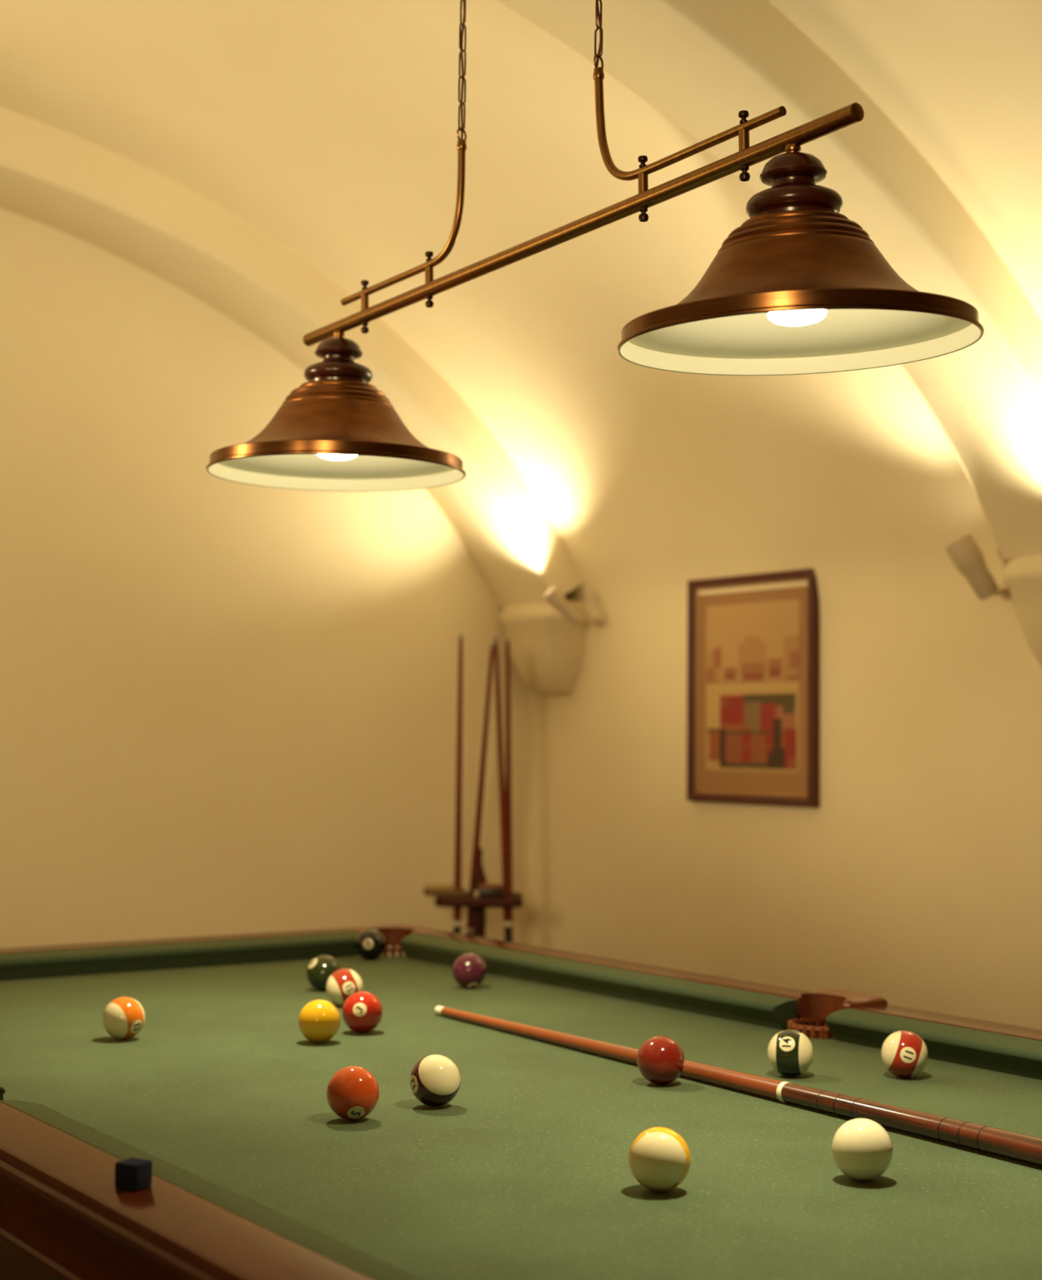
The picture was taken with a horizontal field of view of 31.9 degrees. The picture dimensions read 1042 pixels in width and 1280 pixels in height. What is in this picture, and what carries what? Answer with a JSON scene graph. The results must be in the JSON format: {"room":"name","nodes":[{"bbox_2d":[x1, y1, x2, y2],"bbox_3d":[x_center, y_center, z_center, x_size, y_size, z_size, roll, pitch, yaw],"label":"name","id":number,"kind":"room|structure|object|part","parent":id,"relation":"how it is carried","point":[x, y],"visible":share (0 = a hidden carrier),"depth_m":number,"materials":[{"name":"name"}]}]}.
{"room":"games hall","nodes":[
{"label":"games hall","id":0,"kind":"room"},
{"bbox_2d":[0,208,531,956],"bbox_3d":[-1.794,-0.024,4.229,4.640,2.900,0.120,3,-4,-35],"label":"wall","id":1,"kind":"structure","parent":0,"point":[227,707],"depth_m":4.83,"materials":[{"name":"beige paint"}]},
{"bbox_2d":[0,107,582,606],"bbox_3d":[-1.675,-0.765,4.113,4.474,1.160,0.305,3,-4,-35],"label":"ceiling arch","id":2,"kind":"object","parent":1,"relation":"attached to","point":[68,184],"depth_m":4.75,"materials":[{"name":"beige paint"}]},
{"bbox_2d":[0,0,1041,639],"bbox_3d":[0.285,-0.878,1.365,4.640,1.330,7.020,3,-4,-35],"label":"ceiling","id":3,"kind":"structure","parent":0,"point":[328,128],"depth_m":4.12,"materials":[{"name":"beige paint"}]},
{"bbox_2d":[205,0,983,491],"bbox_3d":[0.005,-0.817,2.235,0.367,1.132,1.266,3,-6,-35],"label":"lamp","id":4,"kind":"object","parent":3,"relation":"hanging from","point":[799,287],"visible":1,"depth_m":1.95,"materials":[{"name":"gold metal"}]},
{"bbox_3d":[-0.257,-0.305,2.561,0.349,0.107,0.349,3,-4,-35],"label":"lamp shade","id":5,"kind":"part","parent":4,"relation":"part of","materials":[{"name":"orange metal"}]},
{"bbox_3d":[-0.258,-0.259,2.558,0.060,0.012,0.060,3,-4,-35],"label":"bulb","id":6,"kind":"part","parent":4,"relation":"part of","materials":[{"name":"beige glass"}]},
{"bbox_3d":[-0.215,-0.463,2.512,0.011,0.027,0.011,3,-6,-35],"label":"spacer post","id":7,"kind":"part","parent":4,"relation":"part of","materials":[{"name":"gold metal"}]},
{"bbox_3d":[-0.161,-0.548,2.442,0.010,0.138,0.305,3,-6,-35],"label":"hanger rod","id":8,"kind":"part","parent":4,"relation":"part of","materials":[{"name":"gold metal"}]},
{"bbox_3d":[-0.119,-0.474,2.379,0.011,0.027,0.011,3,-6,-35],"label":"spacer post","id":9,"kind":"part","parent":4,"relation":"part of","materials":[{"name":"gold metal"}]},
{"bbox_3d":[0.135,-0.504,2.023,0.011,0.027,0.011,3,-6,-35],"label":"spacer post","id":10,"kind":"part","parent":4,"relation":"part of","materials":[{"name":"gold metal"}]},
{"bbox_3d":[0.175,-0.587,1.972,0.010,0.138,0.305,3,-6,-35],"label":"hanger rod","id":11,"kind":"part","parent":4,"relation":"part of","materials":[{"name":"gold metal"}]},
{"bbox_3d":[0.231,-0.515,1.889,0.011,0.027,0.011,3,-6,-35],"label":"spacer post","id":12,"kind":"part","parent":4,"relation":"part of","materials":[{"name":"gold metal"}]},
{"bbox_3d":[0.276,-0.321,1.826,0.060,0.012,0.060,0,-2,-36],"label":"bulb","id":13,"kind":"part","parent":4,"relation":"part of","materials":[{"name":"beige glass"}]},
{"bbox_3d":[0.275,-0.367,1.827,0.349,0.107,0.349,0,-2,-36],"label":"lamp shade","id":14,"kind":"part","parent":4,"relation":"part of","materials":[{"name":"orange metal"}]},
{"bbox_2d":[944,534,1011,600],"bbox_3d":[1.003,-0.154,3.949,0.180,0.143,0.102,3,-4,-35],"label":"light","id":15,"kind":"object","parent":3,"relation":"attached to","point":[964,553],"visible":0.91,"depth_m":3.90,"materials":[{"name":"beige ceramic"}]},
{"bbox_3d":[1.029,-0.104,3.952,0.022,0.029,0.121,-2,-4,34],"label":"arm","id":16,"kind":"part","parent":15,"relation":"part of","materials":[{"name":"beige ceramic"}]},
{"bbox_3d":[1.062,-0.110,4.003,0.016,0.042,0.042,3,-4,-35],"label":"wall plate","id":17,"kind":"part","parent":15,"relation":"part of","materials":[{"name":"beige ceramic"}]},
{"bbox_2d":[528,612,1041,1030],"bbox_3d":[2.112,0.625,2.596,0.120,1.500,7.260,3,-4,-35],"label":"wall","id":18,"kind":"structure","parent":0,"point":[914,879],"depth_m":4.39,"materials":[{"name":"beige paint"}]},
{"bbox_2d":[498,600,588,694],"bbox_3d":[0.061,0.025,5.311,0.162,0.265,0.294,3,-4,-35],"label":"corbel","id":19,"kind":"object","parent":18,"relation":"attached to","point":[546,650],"depth_m":5.24,"materials":[{"name":"beige paint"}]},
{"bbox_2d":[543,586,604,628],"bbox_3d":[0.157,-0.092,5.110,0.214,0.108,0.071,3,-4,-40],"label":"light","id":20,"kind":"object","parent":19,"relation":"attached to","point":[553,596],"visible":1,"depth_m":5.06,"materials":[{"name":"beige ceramic"}]},
{"bbox_3d":[0.182,-0.056,5.123,0.022,0.022,0.140,-2,-4,34],"label":"arm","id":21,"kind":"part","parent":20,"relation":"part of","materials":[{"name":"beige ceramic"}]},
{"bbox_3d":[0.221,-0.055,5.183,0.016,0.042,0.042,3,-4,-35],"label":"wall plate","id":22,"kind":"part","parent":20,"relation":"part of","materials":[{"name":"beige ceramic"}]},
{"bbox_2d":[686,568,819,807],"bbox_3d":[0.584,0.124,4.651,0.026,0.584,0.471,3,-4,-35],"label":"framed picture","id":23,"kind":"object","parent":18,"relation":"attached to","point":[753,657],"visible":1,"depth_m":4.64,"materials":[{"name":"brown wood"}]},
{"bbox_2d":[705,599,799,773],"bbox_3d":[0.587,0.119,4.653,0.002,0.430,0.347,3,-4,-35],"label":"print","id":24,"kind":"object","parent":23,"relation":"attached to","point":[752,646],"depth_m":4.65,"materials":[{"name":"brown paper"}]},
{"bbox_2d":[495,0,1041,558],"bbox_3d":[-0.588,-0.838,2.590,4.474,1.160,0.270,3,-4,-35],"label":"ceiling arch","id":25,"kind":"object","parent":18,"relation":"attached to","point":[700,64],"depth_m":3.35,"materials":[{"name":"beige paint"}]},
{"bbox_2d":[1003,554,1041,666],"bbox_3d":[1.147,-0.048,3.790,0.162,0.265,0.294,3,-4,-35],"label":"trim","id":26,"kind":"structure","parent":18,"relation":"attached to","point":[1022,575],"depth_m":3.81,"materials":[{"name":"beige paint"}]},
{"bbox_3d":[0.264,1.334,1.243,4.640,0.100,7.260,3,-4,-35],"label":"floor","id":27,"kind":"structure","parent":0,"visible":0},
{"bbox_2d":[435,847,522,937],"bbox_3d":[-0.117,1.027,4.988,0.330,0.916,0.330,3,-4,-35],"label":"stand","id":28,"kind":"object","parent":27,"relation":"on","point":[478,904],"visible":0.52,"depth_m":4.92,"materials":[{"name":"brown wood"}]},
{"bbox_2d":[422,884,466,896],"bbox_3d":[-0.209,0.685,4.997,0.110,0.026,0.090,1,-3,-7],"label":"cardboard box","id":29,"kind":"object","parent":28,"relation":"on","point":[431,890],"visible":0.91,"depth_m":4.96,"materials":[{"name":"brown cardboard"}]},
{"bbox_3d":[-0.209,0.676,4.997,0.096,0.009,0.076,1,-3,-7],"label":"lid","id":30,"kind":"part","parent":29,"relation":"part of","materials":[{"name":"brown cardboard"}]},
{"bbox_2d":[453,634,462,933],"bbox_3d":[-0.173,0.689,4.970,0.027,1.412,0.027,0,-3,6],"label":"stick","id":31,"kind":"object","parent":28,"relation":"on","point":[458,823],"visible":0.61,"depth_m":4.98,"materials":[{"name":"brown wood"}]},
{"bbox_2d":[473,889,478,897],"bbox_3d":[-0.117,0.686,4.935,0.021,0.019,0.021,3,-4,-35],"label":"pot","id":32,"kind":"object","parent":28,"relation":"on","point":[476,891],"visible":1,"depth_m":4.93,"materials":[{"name":"beige"}]},
{"bbox_2d":[435,892,522,907],"bbox_3d":[-0.114,0.712,5.006,0.236,0.026,0.200,1,-3,0],"label":"tray","id":33,"kind":"object","parent":28,"relation":"on","point":[515,900],"depth_m":4.91,"materials":[{"name":"brown wood"}]},
{"bbox_3d":[-0.117,1.075,4.986,0.060,0.700,0.060,3,-4,-35],"label":"post","id":34,"kind":"part","parent":28,"relation":"part of","materials":[{"name":"brown wood"}]},
{"bbox_2d":[465,644,493,935],"bbox_3d":[-0.136,0.709,5.062,0.027,1.386,0.281,2,-3,-22],"label":"stick","id":35,"kind":"object","parent":28,"relation":"on","point":[468,930],"visible":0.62,"depth_m":5.01,"materials":[{"name":"brown wood"}]},
{"bbox_2d":[478,884,502,897],"bbox_3d":[-0.083,0.680,4.945,0.062,0.033,0.052,1,-3,0],"label":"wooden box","id":36,"kind":"object","parent":28,"relation":"on","point":[486,891],"visible":1,"depth_m":4.92,"materials":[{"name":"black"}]},
{"bbox_3d":[-0.082,0.667,4.946,0.062,0.007,0.052,1,-3,0],"label":"lid","id":37,"kind":"part","parent":36,"relation":"part of","materials":[{"name":"brown wood"}]},
{"bbox_2d":[493,637,512,942],"bbox_3d":[-0.035,0.694,4.966,0.091,1.405,0.028,1,-3,-6],"label":"stick","id":38,"kind":"object","parent":28,"relation":"on","point":[507,922],"visible":0.59,"depth_m":4.97,"materials":[{"name":"brown wood"}]},
{"bbox_2d":[505,639,512,939],"bbox_3d":[-0.033,0.698,5.022,0.027,1.403,0.027,1,-3,-16],"label":"stick","id":39,"kind":"object","parent":28,"relation":"on","point":[508,730],"visible":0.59,"depth_m":5.03,"materials":[{"name":"brown wood"}]},
{"bbox_2d":[0,924,1041,1279],"bbox_3d":[-0.070,0.907,2.215,1.377,0.851,2.489,3,-4,-35],"label":"pool table","id":40,"kind":"object","parent":27,"relation":"on","point":[525,1174],"visible":0.79,"depth_m":1.92,"materials":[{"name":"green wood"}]},
{"bbox_2d":[0,1085,5,1100],"bbox_3d":[-0.870,0.511,2.362,0.046,0.041,1.038,3,-4,-35],"label":"cushion","id":41,"kind":"object","parent":40,"relation":"on","point":[2,1091],"depth_m":1.95,"materials":[{"name":"green fabric"}]},
{"bbox_2d":[102,996,145,1039],"bbox_3d":[-0.539,0.513,2.479,0.057,0.057,0.057,1,-3,-12],"label":"ball","id":42,"kind":"object","parent":40,"relation":"on","point":[123,1017],"visible":1,"depth_m":2.46,"materials":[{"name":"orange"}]},
{"bbox_2d":[130,1019,142,1033],"bbox_3d":[-0.519,0.522,2.463,0.007,0.018,0.019,-2,-4,38],"label":"number","id":43,"kind":"object","parent":42,"relation":"attached to","point":[135,1024],"depth_m":2.46,"materials":[{"name":"black"}]},
{"bbox_2d":[114,1157,151,1191],"bbox_3d":[-0.316,0.436,1.489,0.022,0.022,0.022,-1,-4,26],"label":"cube","id":44,"kind":"object","parent":40,"relation":"on","point":[132,1174],"visible":1,"depth_m":1.48,"materials":[{"name":"black"}]},
{"bbox_3d":[-0.765,0.577,3.215,1.058,0.079,0.080,3,-4,-35],"label":"rail","id":45,"kind":"part","parent":40,"relation":"part of","materials":[{"name":"brown wood"}]},
{"bbox_2d":[0,931,359,980],"bbox_3d":[-0.728,0.557,3.164,1.057,0.041,0.046,3,-4,-35],"label":"cushion","id":46,"kind":"object","parent":40,"relation":"on","point":[100,961],"depth_m":3.23,"materials":[{"name":"green fabric"}]},
{"bbox_3d":[-0.260,0.482,1.398,0.080,0.079,1.034,3,-4,-35],"label":"rail","id":47,"kind":"part","parent":40,"relation":"part of","materials":[{"name":"brown wood"}]},
{"bbox_2d":[0,1099,423,1279],"bbox_3d":[-0.210,0.467,1.437,0.046,0.041,1.038,3,-4,-35],"label":"cushion","id":48,"kind":"object","parent":40,"relation":"on","point":[344,1259],"depth_m":1.45,"materials":[{"name":"green fabric"}]},
{"bbox_2d":[297,1000,340,1042],"bbox_3d":[-0.273,0.515,2.468,0.057,0.057,0.057,1,-3,-13],"label":"ball","id":49,"kind":"object","parent":40,"relation":"on","point":[318,1020],"visible":1,"depth_m":2.45,"materials":[{"name":"yellow plastic"}]},
{"bbox_2d":[306,955,341,991],"bbox_3d":[-0.321,0.543,2.974,0.057,0.057,0.057,1,-3,-8],"label":"ball","id":50,"kind":"object","parent":40,"relation":"on","point":[320,968],"visible":0.84,"depth_m":2.95,"materials":[{"name":"green"}]},
{"bbox_2d":[308,958,317,968],"bbox_3d":[-0.338,0.525,2.963,0.012,0.015,0.019,3,-4,-35],"label":"number","id":51,"kind":"object","parent":50,"relation":"on","point":[313,963],"depth_m":2.96,"materials":[{"name":"black"}]},
{"bbox_2d":[325,968,363,1006],"bbox_3d":[-0.271,0.534,2.804,0.057,0.057,0.057,1,-3,-12],"label":"ball","id":52,"kind":"object","parent":40,"relation":"on","point":[341,984],"visible":0.89,"depth_m":2.78,"materials":[{"name":"beige plastic"}]},
{"bbox_2d":[342,981,355,994],"bbox_3d":[-0.262,0.530,2.779,0.019,0.019,0.003,2,-3,-20],"label":"number","id":53,"kind":"object","parent":52,"relation":"attached to","point":[348,987],"depth_m":2.78,"materials":[{"name":"black"}]},
{"bbox_2d":[326,1066,379,1119],"bbox_3d":[-0.181,0.489,1.970,0.057,0.057,0.057,1,-3,-13],"label":"ball","id":54,"kind":"object","parent":40,"relation":"on","point":[353,1092],"visible":1,"depth_m":1.95,"materials":[{"name":"orange plastic"}]},
{"bbox_2d":[346,1106,364,1118],"bbox_3d":[-0.176,0.505,1.950,0.019,0.015,0.013,1,-3,-13],"label":"number","id":55,"kind":"object","parent":54,"relation":"attached to","point":[352,1112],"depth_m":1.95,"materials":[{"name":"black"}]},
{"bbox_2d":[342,991,382,1032],"bbox_3d":[-0.222,0.521,2.554,0.057,0.057,0.057,1,-3,-13],"label":"ball","id":56,"kind":"object","parent":40,"relation":"on","point":[362,1011],"visible":1,"depth_m":2.53,"materials":[{"name":"red plastic"}]},
{"bbox_2d":[352,1002,366,1017],"bbox_3d":[-0.223,0.512,2.528,0.019,0.019,0.006,0,-3,3],"label":"number","id":57,"kind":"object","parent":56,"relation":"attached to","point":[359,1009],"depth_m":2.53,"materials":[{"name":"black"}]},
{"bbox_2d":[355,928,386,959],"bbox_3d":[-0.279,0.566,3.391,0.057,0.057,0.057,1,-3,-8],"label":"ball","id":58,"kind":"object","parent":40,"relation":"on","point":[370,944],"visible":1,"depth_m":3.37,"materials":[{"name":"black plastic"}]},
{"bbox_2d":[363,938,373,949],"bbox_3d":[-0.281,0.560,3.365,0.019,0.019,0.004,0,-3,6],"label":"number","id":59,"kind":"object","parent":58,"relation":"attached to","point":[367,943],"depth_m":3.36,"materials":[{"name":"black"}]},
{"bbox_2d":[409,1054,460,1106],"bbox_3d":[-0.096,0.494,2.047,0.057,0.057,0.057,1,-3,-14],"label":"ball","id":60,"kind":"object","parent":40,"relation":"on","point":[434,1079],"visible":1,"depth_m":2.03,"materials":[{"name":"beige plastic"}]},
{"bbox_2d":[409,1075,417,1093],"bbox_3d":[-0.119,0.495,2.033,0.003,0.019,0.019,3,-4,-35],"label":"number","id":61,"kind":"object","parent":60,"relation":"attached to","point":[413,1078],"depth_m":2.03,"materials":[{"name":"black"}]},
{"bbox_2d":[452,953,486,988],"bbox_3d":[-0.085,0.548,3.022,0.057,0.057,0.057,1,-3,-14],"label":"ball","id":62,"kind":"object","parent":40,"relation":"on","point":[468,970],"visible":1,"depth_m":3.00,"materials":[{"name":"purple plastic"}]},
{"bbox_2d":[466,982,478,987],"bbox_3d":[-0.079,0.569,3.007,0.019,0.011,0.016,3,-4,-35],"label":"number","id":63,"kind":"object","parent":62,"relation":"attached to","point":[468,984],"depth_m":3.00,"materials":[{"name":"black"}]},
{"bbox_2d":[400,933,796,1029],"bbox_3d":[0.078,0.557,3.036,0.046,0.041,1.038,3,-4,-35],"label":"cushion","id":64,"kind":"object","parent":40,"relation":"on","point":[744,1007],"depth_m":2.91,"materials":[{"name":"green fabric"}]},
{"bbox_3d":[0.128,0.578,3.074,0.080,0.079,1.034,3,-4,-35],"label":"rail","id":65,"kind":"part","parent":40,"relation":"part of","materials":[{"name":"green fabric"}]},
{"bbox_2d":[628,1126,690,1191],"bbox_3d":[0.127,0.476,1.672,0.057,0.057,0.057,1,-3,-13],"label":"ball","id":66,"kind":"object","parent":40,"relation":"on","point":[660,1157],"visible":1,"depth_m":1.65,"materials":[{"name":"beige plastic"}]},
{"bbox_2d":[636,1035,684,1084],"bbox_3d":[0.168,0.504,2.191,0.057,0.057,0.057,1,-3,-12],"label":"ball","id":67,"kind":"object","parent":40,"relation":"on","point":[660,1059],"visible":1,"depth_m":2.17,"materials":[{"name":"red plastic"}]},
{"bbox_2d":[434,1005,1041,1166],"bbox_3d":[0.263,0.519,2.145,0.030,0.030,1.400,3,-4,-34],"label":"stick","id":68,"kind":"object","parent":40,"relation":"on","point":[1019,1147],"visible":0.94,"depth_m":2.02,"materials":[{"name":"brown wood"}]},
{"bbox_2d":[766,1029,813,1076],"bbox_3d":[0.333,0.509,2.251,0.057,0.057,0.057,1,-3,-15],"label":"ball","id":69,"kind":"object","parent":40,"relation":"on","point":[790,1052],"visible":1,"depth_m":2.23,"materials":[{"name":"beige plastic"}]},
{"bbox_2d":[778,1036,795,1051],"bbox_3d":[0.325,0.494,2.231,0.019,0.017,0.011,-1,-3,21],"label":"number","id":70,"kind":"object","parent":69,"relation":"on","point":[785,1043],"depth_m":2.23,"materials":[{"name":"black"}]},
{"bbox_2d":[831,1118,893,1181],"bbox_3d":[0.322,0.480,1.720,0.057,0.057,0.057,1,-3,-8],"label":"cue ball","id":71,"kind":"object","parent":40,"relation":"on","point":[862,1149],"visible":1,"depth_m":1.70,"materials":[{"name":"white plastic"}]},
{"bbox_2d":[880,1030,928,1077],"bbox_3d":[0.473,0.511,2.251,0.057,0.057,0.057,1,-3,-13],"label":"ball","id":72,"kind":"object","parent":40,"relation":"on","point":[904,1053],"visible":1,"depth_m":2.23,"materials":[{"name":"beige"}]},
{"bbox_2d":[899,1046,915,1062],"bbox_3d":[0.472,0.506,2.224,0.019,0.019,0.004,0,-3,3],"label":"number","id":73,"kind":"object","parent":72,"relation":"attached to","point":[907,1054],"depth_m":2.22,"materials":[{"name":"black"}]},
{"bbox_2d":[826,1008,1041,1079],"bbox_3d":[0.738,0.513,2.111,0.046,0.041,1.038,3,-4,-35],"label":"cushion","id":74,"kind":"object","parent":40,"relation":"on","point":[997,1054],"depth_m":2.35,"materials":[{"name":"green fabric"}]},
{"bbox_3d":[0.791,0.533,2.145,0.080,0.079,1.034,3,-4,-35],"label":"rail","id":75,"kind":"part","parent":40,"relation":"part of","materials":[{"name":"brown wood"}]}
]}

